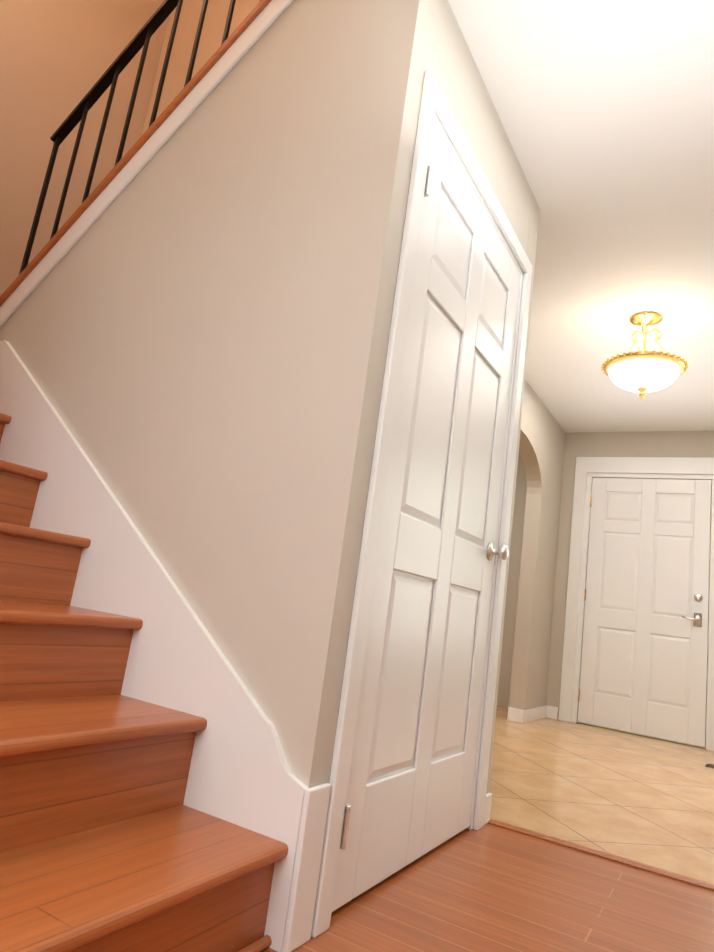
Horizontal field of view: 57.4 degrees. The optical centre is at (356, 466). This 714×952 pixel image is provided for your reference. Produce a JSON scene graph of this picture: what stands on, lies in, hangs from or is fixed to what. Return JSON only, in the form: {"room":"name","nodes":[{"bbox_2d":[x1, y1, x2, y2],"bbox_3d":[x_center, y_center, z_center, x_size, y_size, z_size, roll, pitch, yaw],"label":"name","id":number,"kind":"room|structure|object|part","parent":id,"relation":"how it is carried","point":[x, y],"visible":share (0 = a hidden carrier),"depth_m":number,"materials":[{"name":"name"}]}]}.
{"room":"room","nodes":[
{"label":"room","id":0,"kind":"room"},
{"bbox_2d":[0,0,169,295],"bbox_3d":[-2.123,-1.492,3.207,0.120,5.000,2.390,1,-14,30],"label":"wall","id":1,"kind":"structure","parent":0,"point":[58,58],"depth_m":3.74,"materials":[{"name":"beige paint"}]},
{"bbox_2d":[0,0,438,787],"bbox_3d":[-0.664,-0.479,2.081,1.740,2.965,0.110,1,-14,30],"label":"wall","id":2,"kind":"structure","parent":0,"point":[194,328],"depth_m":1.76,"materials":[{"name":"beige paint"}]},
{"bbox_2d":[0,0,270,306],"bbox_3d":[-0.608,-1.170,2.253,1.715,1.516,0.154,1,-14,30],"label":"trim","id":3,"kind":"structure","parent":2,"relation":"on","point":[215,57],"depth_m":2.22,"materials":[{"name":"brown wood"}]},
{"bbox_2d":[19,0,260,274],"bbox_3d":[-0.422,-1.687,2.296,1.780,2.299,0.038,1,-14,30],"label":"stair railing","id":4,"kind":"object","parent":3,"relation":"on","point":[123,59],"visible":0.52,"depth_m":2.52,"materials":[{"name":"black metal"}]},
{"bbox_2d":[0,0,292,327],"bbox_3d":[-0.631,-1.131,2.181,1.680,1.544,0.013,1,-14,30],"label":"trim","id":5,"kind":"structure","parent":2,"relation":"attached to","point":[222,67],"depth_m":2.20,"materials":[{"name":"white paint"}]},
{"bbox_2d":[0,340,308,951],"bbox_3d":[-0.798,0.249,1.869,1.740,1.430,0.016,1,-14,30],"label":"trim","id":6,"kind":"structure","parent":2,"relation":"attached to","point":[241,774],"depth_m":1.62,"materials":[{"name":"white paint"}]},
{"bbox_2d":[141,0,539,793],"bbox_3d":[-0.426,-1.196,3.486,2.771,5.000,0.120,1,-14,30],"label":"wall","id":7,"kind":"structure","parent":0,"point":[212,32],"depth_m":4.19,"materials":[{"name":"beige paint"}]},
{"bbox_2d":[484,792,491,824],"bbox_3d":[0.221,1.208,2.468,0.594,0.095,0.034,1,-14,30],"label":"baseboard","id":8,"kind":"structure","parent":7,"relation":"attached to","point":[488,796],"depth_m":2.29,"materials":[{"name":"white paint"}]},
{"bbox_2d":[430,0,531,828],"bbox_3d":[0.271,-0.083,2.082,0.120,2.450,1.000,1,-14,30],"label":"wall","id":9,"kind":"structure","parent":0,"point":[458,77],"depth_m":2.17,"materials":[{"name":"beige paint"}]},
{"bbox_2d":[340,165,431,849],"bbox_3d":[0.078,0.008,1.618,0.027,1.720,0.014,1,-14,30],"label":"closet door hinges","id":10,"kind":"object","parent":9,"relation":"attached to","point":[346,820],"visible":0.56,"depth_m":1.45,"materials":[{"name":"silver metal"}]},
{"bbox_2d":[311,70,532,937],"bbox_3d":[0.259,0.073,2.049,0.137,2.131,1.072,1,-14,30],"label":"door frame","id":11,"kind":"structure","parent":9,"relation":"attached to","point":[434,105],"depth_m":1.70,"materials":[{"name":"white paint"}]},
{"bbox_2d":[332,121,520,911],"bbox_3d":[0.310,0.104,2.010,0.102,2.045,0.916,1,-14,30],"label":"closet door","id":12,"kind":"structure","parent":9,"relation":"in","point":[409,798],"depth_m":1.92,"materials":[{"name":"white paint"}]},
{"bbox_3d":[0.288,0.048,2.039,0.030,1.648,0.674,1,-14,30],"label":"panel","id":13,"kind":"part","parent":12,"relation":"part of","materials":[{"name":"white paint"}]},
{"bbox_3d":[0.502,0.303,2.309,0.067,0.066,0.066,1,-14,30],"label":"knob","id":14,"kind":"part","parent":12,"relation":"part of","materials":[{"name":"silver metal"}]},
{"bbox_2d":[261,823,713,951],"bbox_3d":[-2.848,0.464,0.615,6.640,0.060,6.470,1,-14,30],"label":"floor","id":15,"kind":"structure","parent":0,"point":[487,887],"depth_m":1.65,"materials":[{"name":"brown wood"}]},
{"bbox_2d":[0,413,287,951],"bbox_3d":[-1.075,0.161,1.332,1.642,1.303,1.227,1,-14,30],"label":"stair","id":16,"kind":"structure","parent":15,"relation":"on","point":[110,841],"depth_m":1.26,"materials":[{"name":"brown wood"}]},
{"bbox_2d":[488,818,713,890],"bbox_3d":[0.976,1.262,2.012,1.200,0.007,0.045,1,-14,30],"label":"threshold","id":17,"kind":"object","parent":15,"relation":"on","point":[672,875],"depth_m":2.10,"materials":[{"name":"brown wood"}]},
{"bbox_2d":[497,452,526,706],"bbox_3d":[0.812,0.917,6.405,2.100,2.450,0.120,1,-14,30],"label":"wall","id":18,"kind":"structure","parent":0,"point":[504,684],"depth_m":5.93,"materials":[{"name":"beige paint"}]},
{"bbox_2d":[509,380,565,723],"bbox_3d":[0.861,0.471,4.286,0.120,2.450,3.300,1,-14,30],"label":"wall","id":19,"kind":"structure","parent":0,"point":[542,441],"depth_m":5.17,"materials":[{"name":"beige paint"}]},
{"bbox_2d":[518,705,549,723],"bbox_3d":[1.404,1.938,5.111,0.024,0.095,0.664,1,-14,30],"label":"baseboard","id":20,"kind":"structure","parent":19,"relation":"attached to","point":[530,715],"depth_m":5.05,"materials":[{"name":"white paint"}]},
{"bbox_2d":[448,0,713,432],"bbox_3d":[1.387,-1.076,3.248,2.040,0.260,5.830,1,-14,30],"label":"ceiling","id":21,"kind":"structure","parent":0,"point":[592,99],"depth_m":2.59,"materials":[{"name":"white paint"}]},
{"bbox_2d":[601,311,688,399],"bbox_3d":[1.578,-0.592,3.585,0.442,0.486,0.442,1,-14,30],"label":"ceiling light","id":22,"kind":"object","parent":21,"relation":"hanging from","point":[643,371],"visible":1,"depth_m":3.48,"materials":[{"name":"white glass"}]},
{"bbox_3d":[1.562,-0.480,3.561,0.364,0.115,0.364,1,-14,30],"label":"lamp shade","id":23,"kind":"part","parent":22,"relation":"part of","materials":[{"name":"white glass"}]},
{"bbox_2d":[489,705,713,883],"bbox_3d":[0.680,1.719,4.185,4.140,0.060,3.570,1,-14,30],"label":"floor","id":24,"kind":"structure","parent":0,"point":[642,799],"depth_m":3.03,"materials":[{"name":"tile"}]},
{"bbox_2d":[546,431,713,719],"bbox_3d":[2.479,0.908,5.274,1.920,2.450,0.150,1,-14,30],"label":"wall","id":25,"kind":"structure","parent":0,"point":[650,444],"depth_m":5.57,"materials":[{"name":"beige paint"}]},
{"bbox_2d":[558,457,713,750],"bbox_3d":[2.511,1.018,5.213,1.580,2.220,0.168,1,-14,30],"label":"door frame","id":26,"kind":"structure","parent":25,"relation":"attached to","point":[588,470],"depth_m":5.43,"materials":[{"name":"white paint"}]},
{"bbox_2d":[578,478,711,747],"bbox_3d":[2.318,1.089,5.268,0.920,2.030,0.055,1,-14,30],"label":"front door","id":27,"kind":"structure","parent":25,"relation":"in","point":[644,658],"depth_m":5.24,"materials":[{"name":"white paint"}]},
{"bbox_3d":[1.916,1.080,5.479,0.014,1.710,0.012,1,-14,30],"label":"front door hinges","id":28,"kind":"part","parent":27,"relation":"part of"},
{"bbox_3d":[2.332,1.027,5.284,0.670,1.648,0.040,1,-14,30],"label":"panel","id":29,"kind":"part","parent":27,"relation":"part of","materials":[{"name":"white paint"}]},
{"bbox_2d":[682,613,701,626],"bbox_3d":[2.585,1.176,5.035,0.134,0.100,0.050,1,-14,30],"label":"door lever","id":30,"kind":"object","parent":27,"relation":"attached to","point":[697,618],"visible":0.98,"depth_m":5.03,"materials":[{"name":"silver metal"}]},
{"bbox_2d":[694,594,702,601],"bbox_3d":[2.651,1.016,5.066,0.060,0.060,0.014,1,-14,30],"label":"deadbolt","id":31,"kind":"object","parent":27,"relation":"attached to","point":[700,597],"depth_m":5.06,"materials":[{"name":"silver metal"}]}
]}

